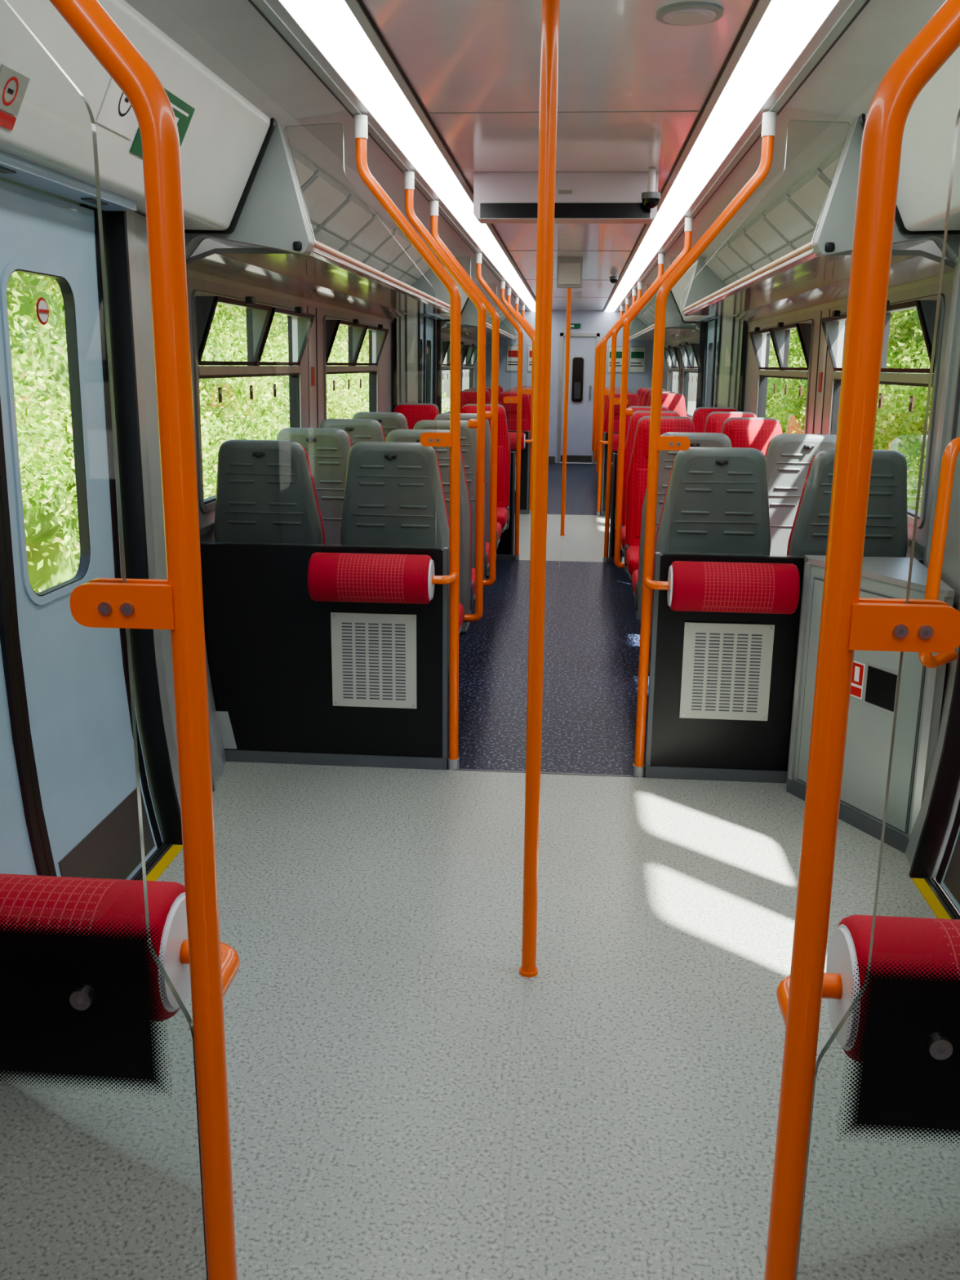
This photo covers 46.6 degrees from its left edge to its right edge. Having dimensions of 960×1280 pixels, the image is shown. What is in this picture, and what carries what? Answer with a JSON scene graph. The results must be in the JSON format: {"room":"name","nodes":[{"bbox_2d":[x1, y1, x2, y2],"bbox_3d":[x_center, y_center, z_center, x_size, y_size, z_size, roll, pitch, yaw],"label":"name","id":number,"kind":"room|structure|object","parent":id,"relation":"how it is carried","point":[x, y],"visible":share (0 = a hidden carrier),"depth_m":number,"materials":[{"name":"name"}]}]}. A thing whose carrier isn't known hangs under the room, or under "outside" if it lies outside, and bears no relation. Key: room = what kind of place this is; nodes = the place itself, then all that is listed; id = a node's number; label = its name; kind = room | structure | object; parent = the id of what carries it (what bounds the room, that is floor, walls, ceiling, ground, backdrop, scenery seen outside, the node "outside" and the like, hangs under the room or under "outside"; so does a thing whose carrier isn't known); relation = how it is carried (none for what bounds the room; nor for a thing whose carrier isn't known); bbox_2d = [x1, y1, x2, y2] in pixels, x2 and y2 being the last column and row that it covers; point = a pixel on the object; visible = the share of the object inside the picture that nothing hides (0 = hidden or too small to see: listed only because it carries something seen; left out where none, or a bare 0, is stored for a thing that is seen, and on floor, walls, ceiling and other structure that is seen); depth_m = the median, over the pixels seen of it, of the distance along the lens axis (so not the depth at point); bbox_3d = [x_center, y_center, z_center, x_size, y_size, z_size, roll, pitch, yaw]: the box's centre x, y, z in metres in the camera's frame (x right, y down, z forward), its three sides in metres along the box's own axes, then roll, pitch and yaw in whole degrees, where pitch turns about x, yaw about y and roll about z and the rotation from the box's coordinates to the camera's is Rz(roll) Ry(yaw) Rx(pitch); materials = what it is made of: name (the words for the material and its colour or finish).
{"room":"vehicle interior","nodes":[
{"label":"vehicle interior","id":0,"kind":"room"},
{"bbox_2d":[96,78,137,139],"bbox_3d":[-0.849,-1.297,2.673,0.070,0.141,0.210,2,14,4],"label":"notice sign","id":1,"kind":"object","parent":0,"point":[116,113],"depth_m":2.66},
{"bbox_2d":[186,275,477,749],"bbox_3d":[-0.691,-1.498,8.113,0.219,2.000,19.500,2,14,4],"label":"wall","id":2,"kind":"structure","parent":0,"point":[312,361],"depth_m":5.97,"materials":[{"name":"plastic"}]},
{"bbox_2d":[0,0,275,234],"bbox_3d":[-0.989,-1.232,2.440,0.400,0.399,2.685,2,14,4],"label":"overhead panel","id":3,"kind":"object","parent":2,"relation":"in","point":[49,146],"depth_m":2.68,"materials":[{"name":"plastic"}]},
{"bbox_2d":[0,64,30,115],"bbox_3d":[-0.935,-1.092,2.214,0.036,0.071,0.110,2,14,4],"label":"no smoking sign","id":4,"kind":"object","parent":3,"relation":"attached to","point":[13,85],"visible":1,"depth_m":2.22,"materials":[{"name":"plastic"}]},
{"bbox_2d":[0,507,48,875],"bbox_3d":[-1.136,-0.023,2.311,0.119,1.888,0.694,2,14,4],"label":"leaf","id":5,"kind":"object","parent":3,"relation":"attached to","point":[21,852],"visible":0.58,"depth_m":2.69,"materials":[{"name":"rubber"}]},
{"bbox_2d":[0,180,163,879],"bbox_3d":[-1.077,-0.191,2.994,0.119,1.888,0.694,2,14,4],"label":"leaf","id":6,"kind":"object","parent":3,"relation":"attached to","point":[73,681],"visible":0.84,"depth_m":3.01,"materials":[{"name":"metal"}]},
{"bbox_2d":[129,88,195,157],"bbox_3d":[-0.834,-1.347,2.938,0.080,0.161,0.290,2,14,4],"label":"emergency exit sign","id":7,"kind":"object","parent":3,"relation":"attached to","point":[184,112],"visible":0.29,"depth_m":2.97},
{"bbox_2d":[79,204,226,844],"bbox_3d":[-1.000,-0.373,3.704,0.202,1.925,0.760,2,14,4],"label":"door frame","id":8,"kind":"structure","parent":2,"relation":"in","point":[124,232],"depth_m":3.39,"materials":[{"name":"rubber"}]},
{"bbox_2d":[191,290,315,512],"bbox_3d":[-0.956,-1.076,4.958,0.159,0.822,1.642,2,14,4],"label":"window","id":9,"kind":"structure","parent":2,"relation":"in","point":[260,316],"depth_m":4.79,"materials":[{"name":"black metal"}]},
{"bbox_2d":[323,315,388,420],"bbox_3d":[-0.769,-1.613,7.136,0.159,0.822,1.742,2,14,4],"label":"window","id":10,"kind":"structure","parent":2,"relation":"in","point":[357,331],"depth_m":7.04,"materials":[{"name":"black metal"}]},
{"bbox_2d":[420,268,468,320],"bbox_3d":[-0.362,-3.032,9.745,0.400,0.399,2.685,2,14,4],"label":"door","id":11,"kind":"structure","parent":2,"relation":"in","point":[442,317],"depth_m":10.29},
{"bbox_2d":[420,315,425,403],"bbox_3d":[-0.509,-1.822,9.616,0.119,1.888,0.694,2,14,4],"label":"leaf","id":12,"kind":"object","parent":11,"relation":"attached to","point":[422,318],"visible":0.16,"depth_m":9.74,"materials":[{"name":"metal"}]},
{"bbox_2d":[424,316,434,403],"bbox_3d":[-0.450,-1.991,10.299,0.119,1.888,0.694,2,14,4],"label":"leaf","id":13,"kind":"object","parent":11,"relation":"attached to","point":[429,323],"visible":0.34,"depth_m":10.31,"materials":[{"name":"metal"}]},
{"bbox_2d":[461,343,477,391],"bbox_3d":[-0.120,-3.478,14.707,0.159,0.822,1.692,2,14,4],"label":"window","id":14,"kind":"structure","parent":2,"relation":"in","point":[469,351],"depth_m":14.62,"materials":[{"name":"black metal"}]},
{"bbox_2d":[396,313,420,404],"bbox_3d":[-0.547,-1.673,8.983,0.202,1.925,0.590,2,14,4],"label":"pillar","id":15,"kind":"structure","parent":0,"point":[408,325],"depth_m":8.85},
{"bbox_2d":[426,317,440,413],"bbox_3d":[-0.373,-2.172,11.010,0.202,1.925,0.760,2,14,4],"label":"pillar","id":16,"kind":"structure","parent":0,"point":[437,374],"depth_m":10.52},
{"bbox_2d":[0,0,954,345],"bbox_3d":[0.615,-2.527,7.747,2.800,0.600,19.500,2,14,4],"label":"ceiling","id":17,"kind":"structure","parent":0,"point":[637,91],"depth_m":3.45,"materials":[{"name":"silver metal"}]},
{"bbox_2d":[184,120,450,319],"bbox_3d":[-0.626,-2.074,6.062,0.491,0.459,4.784,2,14,4],"label":"luggage rack","id":18,"kind":"object","parent":17,"relation":"attached to","point":[356,264],"visible":0.76,"depth_m":4.74,"materials":[{"name":"metal"}]},
{"bbox_2d":[280,0,535,311],"bbox_3d":[0.055,-2.746,7.742,0.152,0.016,19.460,2,14,4],"label":"ceiling light strip","id":19,"kind":"object","parent":17,"relation":"attached to","point":[331,24],"depth_m":3.55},
{"bbox_2d":[440,284,516,342],"bbox_3d":[0.068,-4.069,14.161,0.491,0.459,6.244,2,14,4],"label":"luggage rack","id":20,"kind":"object","parent":17,"relation":"attached to","point":[468,326],"visible":0.51,"depth_m":13.20,"materials":[{"name":"metal"}]},
{"bbox_2d":[473,172,658,223],"bbox_3d":[0.382,-1.977,4.984,0.810,0.194,0.168,2,14,4],"label":"display","id":21,"kind":"object","parent":17,"relation":"attached to","point":[499,197],"visible":0.97,"depth_m":4.91,"materials":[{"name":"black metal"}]},
{"bbox_2d":[556,257,582,288],"bbox_3d":[0.708,-2.902,8.789,0.200,0.230,0.130,2,14,4],"label":"box","id":22,"kind":"object","parent":17,"relation":"attached to","point":[569,269],"depth_m":8.73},
{"bbox_2d":[641,168,660,208],"bbox_3d":[0.737,-1.941,4.791,0.081,0.160,0.082,2,14,4],"label":"security camera","id":23,"kind":"object","parent":17,"relation":"attached to","point":[651,198],"visible":1,"depth_m":4.77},
{"bbox_2d":[629,292,700,343],"bbox_3d":[2.244,-4.004,13.990,0.491,0.459,6.244,2,14,4],"label":"luggage rack","id":24,"kind":"object","parent":17,"relation":"attached to","point":[642,326],"visible":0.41,"depth_m":12.81,"materials":[{"name":"metal"}]},
{"bbox_2d":[655,1,723,26],"bbox_3d":[0.502,-1.497,2.668,0.160,0.015,0.160,2,14,4],"label":"ceiling speaker","id":25,"kind":"object","parent":17,"relation":"attached to","point":[685,13],"depth_m":2.64},
{"bbox_2d":[604,0,837,312],"bbox_3d":[1.179,-2.712,7.653,0.152,0.016,19.460,2,14,4],"label":"ceiling light strip","id":26,"kind":"object","parent":17,"relation":"attached to","point":[786,26],"depth_m":3.51,"materials":[{"name":"plastic"}]},
{"bbox_2d":[682,116,959,322],"bbox_3d":[1.549,-2.009,5.891,0.491,0.459,4.784,2,14,4],"label":"luggage rack","id":27,"kind":"object","parent":17,"relation":"attached to","point":[770,268],"visible":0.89,"depth_m":4.89,"materials":[{"name":"metal"}]},
{"bbox_2d":[16,462,959,1279],"bbox_3d":[0.593,-0.460,8.258,2.720,0.062,19.500,2,14,4],"label":"floor","id":28,"kind":"structure","parent":0,"point":[406,1103],"depth_m":2.66,"materials":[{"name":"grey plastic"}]},
{"bbox_2d":[0,0,208,1279],"bbox_3d":[-0.830,0.041,1.290,0.974,2.284,0.040,2,14,4],"label":"screen","id":29,"kind":"object","parent":28,"relation":"on","point":[79,1201],"visible":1,"depth_m":1.43,"materials":[{"name":"clear glass"}]},
{"bbox_2d":[0,912,172,1098],"bbox_3d":[-0.627,0.442,1.365,0.500,0.244,0.001,2,14,4],"label":"partition panel","id":30,"kind":"object","parent":29,"relation":"attached to","point":[41,1032],"visible":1,"depth_m":1.35,"materials":[{"name":"black"}]},
{"bbox_2d":[0,873,239,1021],"bbox_3d":[-0.564,0.404,1.458,0.518,0.176,0.196,2,14,4],"label":"bolster cushion","id":31,"kind":"object","parent":29,"relation":"attached to","point":[88,899],"visible":0.56,"depth_m":1.41,"materials":[{"name":"fabric"}]},
{"bbox_2d":[48,0,237,1279],"bbox_3d":[-0.486,0.041,1.260,0.367,2.306,0.047,2,14,4],"label":"pole","id":32,"kind":"object","parent":28,"relation":"on","point":[175,603],"visible":1,"depth_m":1.21,"materials":[{"name":"metal"}]},
{"bbox_2d":[130,842,182,880],"bbox_3d":[-1.086,0.818,2.878,0.170,0.009,1.400,2,14,4],"label":"threshold","id":33,"kind":"object","parent":28,"relation":"on","point":[162,856],"depth_m":3.43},
{"bbox_2d":[213,439,325,546],"bbox_3d":[-0.809,-0.238,4.647,0.432,1.215,0.717,2,14,4],"label":"passenger seat","id":34,"kind":"object","parent":28,"relation":"on","point":[266,494],"visible":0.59,"depth_m":4.25,"materials":[{"name":"plastic"}]},
{"bbox_2d":[276,427,352,546],"bbox_3d":[-0.738,-0.441,5.470,0.432,1.215,0.717,2,14,4],"label":"passenger seat","id":35,"kind":"object","parent":28,"relation":"on","point":[327,449],"visible":0.27,"depth_m":5.05,"materials":[{"name":"plastic"}]},
{"bbox_2d":[186,122,448,769],"bbox_3d":[-0.597,-0.633,4.026,0.970,2.284,0.047,2,14,4],"label":"screen","id":36,"kind":"object","parent":28,"relation":"on","point":[299,678],"visible":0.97,"depth_m":4.18,"materials":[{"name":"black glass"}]},
{"bbox_2d":[307,552,457,604],"bbox_3d":[-0.345,-0.224,4.006,0.518,0.176,0.198,2,14,4],"label":"bolster cushion","id":37,"kind":"object","parent":36,"relation":"attached to","point":[380,578],"visible":1,"depth_m":3.93,"materials":[{"name":"fabric"}]},
{"bbox_2d":[320,418,385,445],"bbox_3d":[-0.665,-0.650,6.321,0.432,1.215,0.717,2,14,4],"label":"passenger seat","id":38,"kind":"object","parent":28,"relation":"on","point":[359,430],"visible":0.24,"depth_m":5.86,"materials":[{"name":"plastic"}]},
{"bbox_2d":[352,412,408,439],"bbox_3d":[-0.592,-0.860,7.173,0.432,1.215,0.717,2,14,4],"label":"passenger seat","id":39,"kind":"object","parent":28,"relation":"on","point":[389,421],"visible":0.19,"depth_m":6.71,"materials":[{"name":"plastic"}]},
{"bbox_2d":[340,441,463,668],"bbox_3d":[-0.310,-0.223,4.608,0.432,1.215,0.717,2,14,4],"label":"passenger seat","id":40,"kind":"object","parent":28,"relation":"on","point":[394,495],"visible":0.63,"depth_m":4.21,"materials":[{"name":"plastic"}]},
{"bbox_2d":[354,114,461,769],"bbox_3d":[-0.251,-0.634,3.998,0.367,2.306,0.047,2,14,4],"label":"pole","id":41,"kind":"object","parent":28,"relation":"on","point":[451,439],"visible":1,"depth_m":3.94,"materials":[{"name":"metal"}]},
{"bbox_2d":[393,403,439,429],"bbox_3d":[-0.504,-1.112,8.196,0.432,1.215,0.717,2,14,4],"label":"passenger seat","id":42,"kind":"object","parent":28,"relation":"on","point":[414,413],"visible":0.23,"depth_m":8.27,"materials":[{"name":"fabric"}]},
{"bbox_2d":[385,429,475,675],"bbox_3d":[-0.240,-0.426,5.431,0.432,1.215,0.717,2,14,4],"label":"passenger seat","id":43,"kind":"object","parent":28,"relation":"on","point":[467,574],"visible":0.25,"depth_m":5.08,"materials":[{"name":"plastic"}]},
{"bbox_2d":[404,171,485,622],"bbox_3d":[-0.158,-1.055,5.045,0.363,1.990,0.045,2,14,4],"label":"pole","id":44,"kind":"object","parent":43,"relation":"attached to","point":[478,423],"visible":1,"depth_m":5.00,"materials":[{"name":"metal"}]},
{"bbox_2d":[413,419,489,634],"bbox_3d":[-0.167,-0.635,6.282,0.432,1.215,0.717,2,14,4],"label":"passenger seat","id":45,"kind":"object","parent":28,"relation":"on","point":[468,435],"visible":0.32,"depth_m":5.89,"materials":[{"name":"plastic"}]},
{"bbox_2d":[429,200,499,586],"bbox_3d":[-0.085,-1.264,5.897,0.363,1.990,0.045,2,14,4],"label":"pole","id":46,"kind":"object","parent":45,"relation":"attached to","point":[492,415],"visible":0.83,"depth_m":5.86,"materials":[{"name":"metal"}]},
{"bbox_2d":[394,256,515,559],"bbox_3d":[-0.205,-1.759,8.596,0.970,2.284,0.051,2,14,4],"label":"screen","id":47,"kind":"object","parent":28,"relation":"on","point":[505,549],"visible":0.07,"depth_m":8.77,"materials":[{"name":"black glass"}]},
{"bbox_2d":[434,413,502,602],"bbox_3d":[-0.094,-0.845,7.134,0.432,1.215,0.717,2,14,4],"label":"passenger seat","id":48,"kind":"object","parent":28,"relation":"on","point":[442,416],"visible":0.18,"depth_m":6.77,"materials":[{"name":"fabric"}]},
{"bbox_2d":[460,404,511,577],"bbox_3d":[-0.006,-1.097,8.157,0.432,1.215,0.717,2,14,4],"label":"passenger seat","id":49,"kind":"object","parent":28,"relation":"on","point":[504,454],"visible":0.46,"depth_m":8.24,"materials":[{"name":"fabric"}]},
{"bbox_2d":[442,283,529,514],"bbox_3d":[0.030,-2.433,11.331,0.970,2.284,0.047,2,14,4],"label":"screen","id":50,"kind":"object","parent":28,"relation":"on","point":[525,454],"visible":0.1,"depth_m":11.46,"materials":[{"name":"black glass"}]},
{"bbox_2d":[475,253,523,560],"bbox_3d":[0.141,-1.759,8.565,0.367,2.306,0.047,2,14,4],"label":"pole","id":51,"kind":"object","parent":28,"relation":"on","point":[517,399],"visible":1,"depth_m":8.52,"materials":[{"name":"metal"}]},
{"bbox_2d":[497,391,530,475],"bbox_3d":[0.347,-2.110,12.269,0.432,1.215,0.717,2,14,4],"label":"passenger seat","id":52,"kind":"object","parent":28,"relation":"on","point":[510,408],"visible":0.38,"depth_m":12.35,"materials":[{"name":"fabric"}]},
{"bbox_2d":[500,280,534,514],"bbox_3d":[0.376,-2.433,11.304,0.367,2.306,0.047,2,14,4],"label":"pole","id":53,"kind":"object","parent":28,"relation":"on","point":[502,282],"visible":0.79,"depth_m":11.23,"materials":[{"name":"metal"}]},
{"bbox_2d":[519,0,559,977],"bbox_3d":[0.136,-0.282,2.554,0.052,2.324,0.053,2,14,4],"label":"pole","id":54,"kind":"object","parent":28,"relation":"on","point":[550,8],"visible":1,"depth_m":2.51,"materials":[{"name":"metal"}]},
{"bbox_2d":[560,288,571,535],"bbox_3d":[0.762,-2.082,9.860,0.052,2.324,0.053,2,14,4],"label":"pole","id":55,"kind":"object","parent":28,"relation":"on","point":[569,290],"visible":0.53,"depth_m":9.86,"materials":[{"name":"metal"}]},
{"bbox_2d":[604,389,629,405],"bbox_3d":[1.700,-2.479,13.819,0.432,1.215,0.717,2,14,4],"label":"passenger seat","id":56,"kind":"object","parent":28,"relation":"on","point":[607,389],"visible":0.02,"depth_m":13.92,"materials":[{"name":"fabric"}]},
{"bbox_2d":[593,297,629,462],"bbox_3d":[1.631,-3.212,13.847,0.363,1.990,0.045,2,14,4],"label":"pole","id":57,"kind":"object","parent":56,"relation":"attached to","point":[627,300],"visible":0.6,"depth_m":13.87,"materials":[{"name":"metal"}]},
{"bbox_2d":[596,281,642,515],"bbox_3d":[1.399,-2.403,11.224,0.367,2.306,0.047,2,14,4],"label":"pole","id":58,"kind":"object","parent":28,"relation":"on","point":[603,392],"visible":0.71,"depth_m":11.22,"materials":[{"name":"metal"}]},
{"bbox_2d":[601,392,639,475],"bbox_3d":[1.558,-2.074,12.174,0.432,1.215,0.717,2,14,4],"label":"passenger seat","id":59,"kind":"object","parent":28,"relation":"on","point":[633,397],"visible":0.14,"depth_m":12.27,"materials":[{"name":"fabric"}]},
{"bbox_2d":[603,253,664,562],"bbox_3d":[1.164,-1.728,8.485,0.367,2.306,0.047,2,14,4],"label":"pole","id":60,"kind":"object","parent":28,"relation":"on","point":[613,401],"visible":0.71,"depth_m":8.48,"materials":[{"name":"metal"}]},
{"bbox_2d":[620,410,679,555],"bbox_3d":[1.135,-0.858,7.239,0.432,1.215,0.717,2,14,4],"label":"passenger seat","id":61,"kind":"object","parent":28,"relation":"on","point":[637,415],"visible":0.18,"depth_m":7.35,"materials":[{"name":"fabric"}]},
{"bbox_2d":[600,324,700,515],"bbox_3d":[1.744,-2.381,11.197,0.970,2.284,0.047,2,14,4],"label":"screen","id":62,"kind":"object","parent":28,"relation":"on","point":[606,434],"visible":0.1,"depth_m":11.39,"materials":[{"name":"clear glass"}]},
{"bbox_2d":[623,416,695,580],"bbox_3d":[1.065,-0.656,6.417,0.432,1.215,0.717,2,14,4],"label":"passenger seat","id":63,"kind":"object","parent":28,"relation":"on","point":[637,481],"visible":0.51,"depth_m":6.52,"materials":[{"name":"fabric"}]},
{"bbox_2d":[613,217,693,568],"bbox_3d":[0.997,-1.391,6.455,0.363,1.990,0.045,2,14,4],"label":"pole","id":64,"kind":"object","parent":63,"relation":"attached to","point":[624,411],"visible":0.92,"depth_m":6.43,"materials":[{"name":"metal"}]},
{"bbox_2d":[661,393,686,417],"bbox_3d":[2.057,-2.059,12.135,0.432,1.215,0.717,2,14,4],"label":"passenger seat","id":65,"kind":"object","parent":28,"relation":"on","point":[669,401],"visible":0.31,"depth_m":12.21,"materials":[{"name":"fabric"}]},
{"bbox_2d":[608,264,747,562],"bbox_3d":[1.509,-1.708,8.462,0.970,2.284,0.051,2,14,4],"label":"screen","id":66,"kind":"object","parent":28,"relation":"on","point":[611,544],"visible":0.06,"depth_m":8.66,"materials":[{"name":"clear glass"}]},
{"bbox_2d":[631,431,731,622],"bbox_3d":[0.979,-0.411,5.423,0.432,1.215,0.717,2,14,4],"label":"passenger seat","id":67,"kind":"object","parent":28,"relation":"on","point":[696,439],"visible":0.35,"depth_m":5.04,"materials":[{"name":"fabric"}]},
{"bbox_2d":[632,111,777,777],"bbox_3d":[0.772,-0.603,3.918,0.367,2.306,0.047,2,14,4],"label":"pole","id":68,"kind":"object","parent":28,"relation":"on","point":[657,442],"visible":1,"depth_m":3.88,"materials":[{"name":"metal"}]},
{"bbox_2d":[648,446,770,672],"bbox_3d":[0.901,-0.187,4.513,0.432,1.215,0.717,2,14,4],"label":"passenger seat","id":69,"kind":"object","parent":28,"relation":"on","point":[718,500],"visible":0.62,"depth_m":4.12,"materials":[{"name":"plastic"}]},
{"bbox_2d":[692,407,738,432],"bbox_3d":[1.704,-1.046,8.023,0.432,1.215,0.717,2,14,4],"label":"passenger seat","id":70,"kind":"object","parent":28,"relation":"on","point":[700,414],"visible":0.12,"depth_m":8.11,"materials":[{"name":"fabric"}]},
{"bbox_2d":[703,411,756,433],"bbox_3d":[1.633,-0.844,7.200,0.432,1.215,0.717,2,14,4],"label":"passenger seat","id":71,"kind":"object","parent":28,"relation":"on","point":[714,422],"visible":0.12,"depth_m":7.29,"materials":[{"name":"fabric"}]},
{"bbox_2d":[721,417,782,455],"bbox_3d":[1.563,-0.641,6.378,0.432,1.215,0.717,2,14,4],"label":"passenger seat","id":72,"kind":"object","parent":28,"relation":"on","point":[743,432],"visible":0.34,"depth_m":6.45,"materials":[{"name":"fabric"}]},
{"bbox_2d":[644,120,955,783],"bbox_3d":[1.117,-0.582,3.891,0.970,2.284,0.047,2,14,4],"label":"screen","id":73,"kind":"object","parent":28,"relation":"on","point":[721,690],"visible":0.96,"depth_m":4.08,"materials":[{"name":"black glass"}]},
{"bbox_2d":[644,560,799,613],"bbox_3d":[0.842,-0.188,3.913,0.518,0.176,0.198,2,14,4],"label":"bolster cushion","id":74,"kind":"object","parent":73,"relation":"attached to","point":[690,586],"visible":1,"depth_m":3.83,"materials":[{"name":"fabric"}]},
{"bbox_2d":[764,433,836,556],"bbox_3d":[1.478,-0.396,5.384,0.432,1.215,0.717,2,14,4],"label":"passenger seat","id":75,"kind":"object","parent":28,"relation":"on","point":[788,457],"visible":0.31,"depth_m":4.98,"materials":[{"name":"plastic"}]},
{"bbox_2d":[786,448,907,557],"bbox_3d":[1.400,-0.172,4.474,0.432,1.215,0.717,2,14,4],"label":"passenger seat","id":76,"kind":"object","parent":28,"relation":"on","point":[886,522],"visible":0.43,"depth_m":4.08,"materials":[{"name":"plastic"}]},
{"bbox_2d":[764,0,959,1279],"bbox_3d":[0.537,0.071,1.180,0.367,2.306,0.047,2,14,4],"label":"pole","id":77,"kind":"object","parent":28,"relation":"on","point":[850,622],"visible":1,"depth_m":1.15,"materials":[{"name":"metal"}]},
{"bbox_2d":[786,555,955,853],"bbox_3d":[1.295,0.196,3.716,0.387,0.862,0.607,2,14,4],"label":"base cabinet","id":78,"kind":"object","parent":28,"relation":"on","point":[874,678],"visible":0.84,"depth_m":3.63,"materials":[{"name":"silver metal"}]},
{"bbox_2d":[795,108,959,1279],"bbox_3d":[0.881,0.092,1.156,0.974,2.284,0.040,2,14,4],"label":"screen","id":79,"kind":"object","parent":28,"relation":"on","point":[931,1251],"visible":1,"depth_m":1.34,"materials":[{"name":"clear glass"}]},
{"bbox_2d":[776,914,959,1062],"bbox_3d":[0.624,0.440,1.365,0.518,0.176,0.196,2,14,4],"label":"bolster cushion","id":80,"kind":"object","parent":79,"relation":"attached to","point":[906,940],"visible":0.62,"depth_m":1.34,"materials":[{"name":"fabric"}]},
{"bbox_2d":[835,955,959,1147],"bbox_3d":[0.669,0.481,1.263,0.500,0.244,0.001,2,14,4],"label":"partition panel","id":81,"kind":"object","parent":79,"relation":"attached to","point":[902,1085],"visible":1,"depth_m":1.28,"materials":[{"name":"black"}]},
{"bbox_2d":[911,877,959,919],"bbox_3d":[1.335,0.890,2.688,0.170,0.009,1.400,2,14,4],"label":"threshold","id":82,"kind":"object","parent":28,"relation":"on","point":[934,894],"depth_m":3.24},
{"bbox_2d":[485,310,653,463],"bbox_3d":[1.416,-3.947,17.421,2.720,2.330,0.070,2,14,4],"label":"wall","id":83,"kind":"structure","parent":0,"point":[590,321],"depth_m":17.30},
{"bbox_2d":[556,333,599,463],"bbox_3d":[1.536,-3.777,17.446,0.610,1.990,0.082,2,14,4],"label":"door","id":84,"kind":"structure","parent":83,"relation":"in","point":[582,345],"depth_m":17.43,"materials":[{"name":"silver metal"}]},
{"bbox_2d":[628,346,646,373],"bbox_3d":[2.433,-4.333,17.215,0.260,0.400,0.016,2,14,4],"label":"poster","id":85,"kind":"object","parent":83,"relation":"attached to","point":[637,358],"visible":1,"depth_m":17.21,"materials":[{"name":"white paper"}]},
{"bbox_2d":[714,315,743,410],"bbox_3d":[1.902,-1.600,8.790,0.202,1.925,0.590,2,14,4],"label":"pillar","id":86,"kind":"structure","parent":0,"point":[731,327],"depth_m":8.65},
{"bbox_2d":[662,279,953,559],"bbox_3d":[1.899,-1.421,7.910,0.219,2.000,19.500,2,14,4],"label":"wall","id":87,"kind":"structure","parent":0,"point":[821,370],"depth_m":5.83,"materials":[{"name":"plastic"}]},
{"bbox_2d":[663,345,679,393],"bbox_3d":[2.480,-3.400,14.503,0.159,0.822,1.692,2,14,4],"label":"window","id":88,"kind":"structure","parent":87,"relation":"in","point":[672,354],"depth_m":14.42,"materials":[{"name":"silver metal"}]},
{"bbox_2d":[677,341,699,420],"bbox_3d":[2.295,-2.870,12.350,0.159,0.822,1.642,2,14,4],"label":"window","id":89,"kind":"structure","parent":87,"relation":"in","point":[690,351],"depth_m":12.28,"materials":[{"name":"silver metal"}]},
{"bbox_2d":[670,258,719,322],"bbox_3d":[1.919,-2.964,9.566,0.400,0.399,2.685,2,14,4],"label":"luggage rack","id":90,"kind":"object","parent":87,"relation":"in","point":[677,291],"depth_m":10.00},
{"bbox_2d":[702,320,715,407],"bbox_3d":[2.031,-1.917,10.105,0.119,1.888,0.694,2,14,4],"label":"leaf","id":91,"kind":"object","parent":90,"relation":"attached to","point":[710,333],"visible":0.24,"depth_m":10.12,"materials":[{"name":"metal"}]},
{"bbox_2d":[695,319,715,408],"bbox_3d":[2.076,-2.099,10.818,0.202,1.925,0.760,2,14,4],"label":"pillar","id":92,"kind":"structure","parent":87,"relation":"in","point":[701,364],"depth_m":10.32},
{"bbox_2d":[749,319,813,434],"bbox_3d":[1.830,-1.535,6.932,0.159,0.822,1.742,2,14,4],"label":"window","id":93,"kind":"structure","parent":87,"relation":"in","point":[780,335],"depth_m":6.83,"materials":[{"name":"silver metal"}]},
{"bbox_2d":[820,294,945,527],"bbox_3d":[1.643,-0.999,4.755,0.159,0.822,1.642,2,14,4],"label":"window","id":94,"kind":"structure","parent":87,"relation":"in","point":[833,326],"depth_m":4.21,"materials":[{"name":"glass"}]},
{"bbox_2d":[860,46,959,235],"bbox_3d":[1.293,-1.164,2.261,0.400,0.399,2.685,2,14,4],"label":"overhead panel","id":95,"kind":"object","parent":87,"relation":"in","point":[928,135],"depth_m":3.14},
{"bbox_2d":[935,796,959,911],"bbox_3d":[1.404,-0.117,2.799,0.119,1.888,0.694,2,14,4],"label":"leaf","id":96,"kind":"object","parent":95,"relation":"attached to","point":[948,874],"visible":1,"depth_m":3.27,"materials":[{"name":"metal"}]},
{"bbox_2d":[904,245,959,878],"bbox_3d":[1.449,-0.299,3.512,0.202,1.925,0.760,2,14,4],"label":"door","id":97,"kind":"structure","parent":87,"relation":"in","point":[928,838],"depth_m":3.41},
{"bbox_2d":[918,436,959,668],"bbox_3d":[1.348,-0.244,3.191,0.144,0.669,0.113,2,14,4],"label":"handle","id":98,"kind":"object","parent":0,"point":[950,454],"depth_m":3.13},
{"label":"outside","id":99,"kind":"structure","parent":0,"visible":0},
{"bbox_2d":[441,398,696,463],"bbox_3d":[2.048,-3.435,24.815,120.000,0.001,130.000,2,14,4],"label":"ground","id":100,"kind":"structure","parent":99,"point":[691,405],"depth_m":74.33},
{"bbox_2d":[6,271,449,593],"bbox_3d":[-3.802,-4.532,16.261,3.423,6.137,45.007,2,14,4],"label":"foliage","id":101,"kind":"object","parent":100,"relation":"on","point":[39,357],"visible":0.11,"depth_m":11.45,"materials":[{"name":"plant"}]},
{"bbox_2d":[765,308,933,513],"bbox_3d":[6.299,-3.456,15.661,3.074,4.542,45.006,2,14,4],"label":"foliage","id":102,"kind":"object","parent":100,"relation":"on","point":[897,428],"visible":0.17,"depth_m":17.00,"materials":[{"name":"plant"}]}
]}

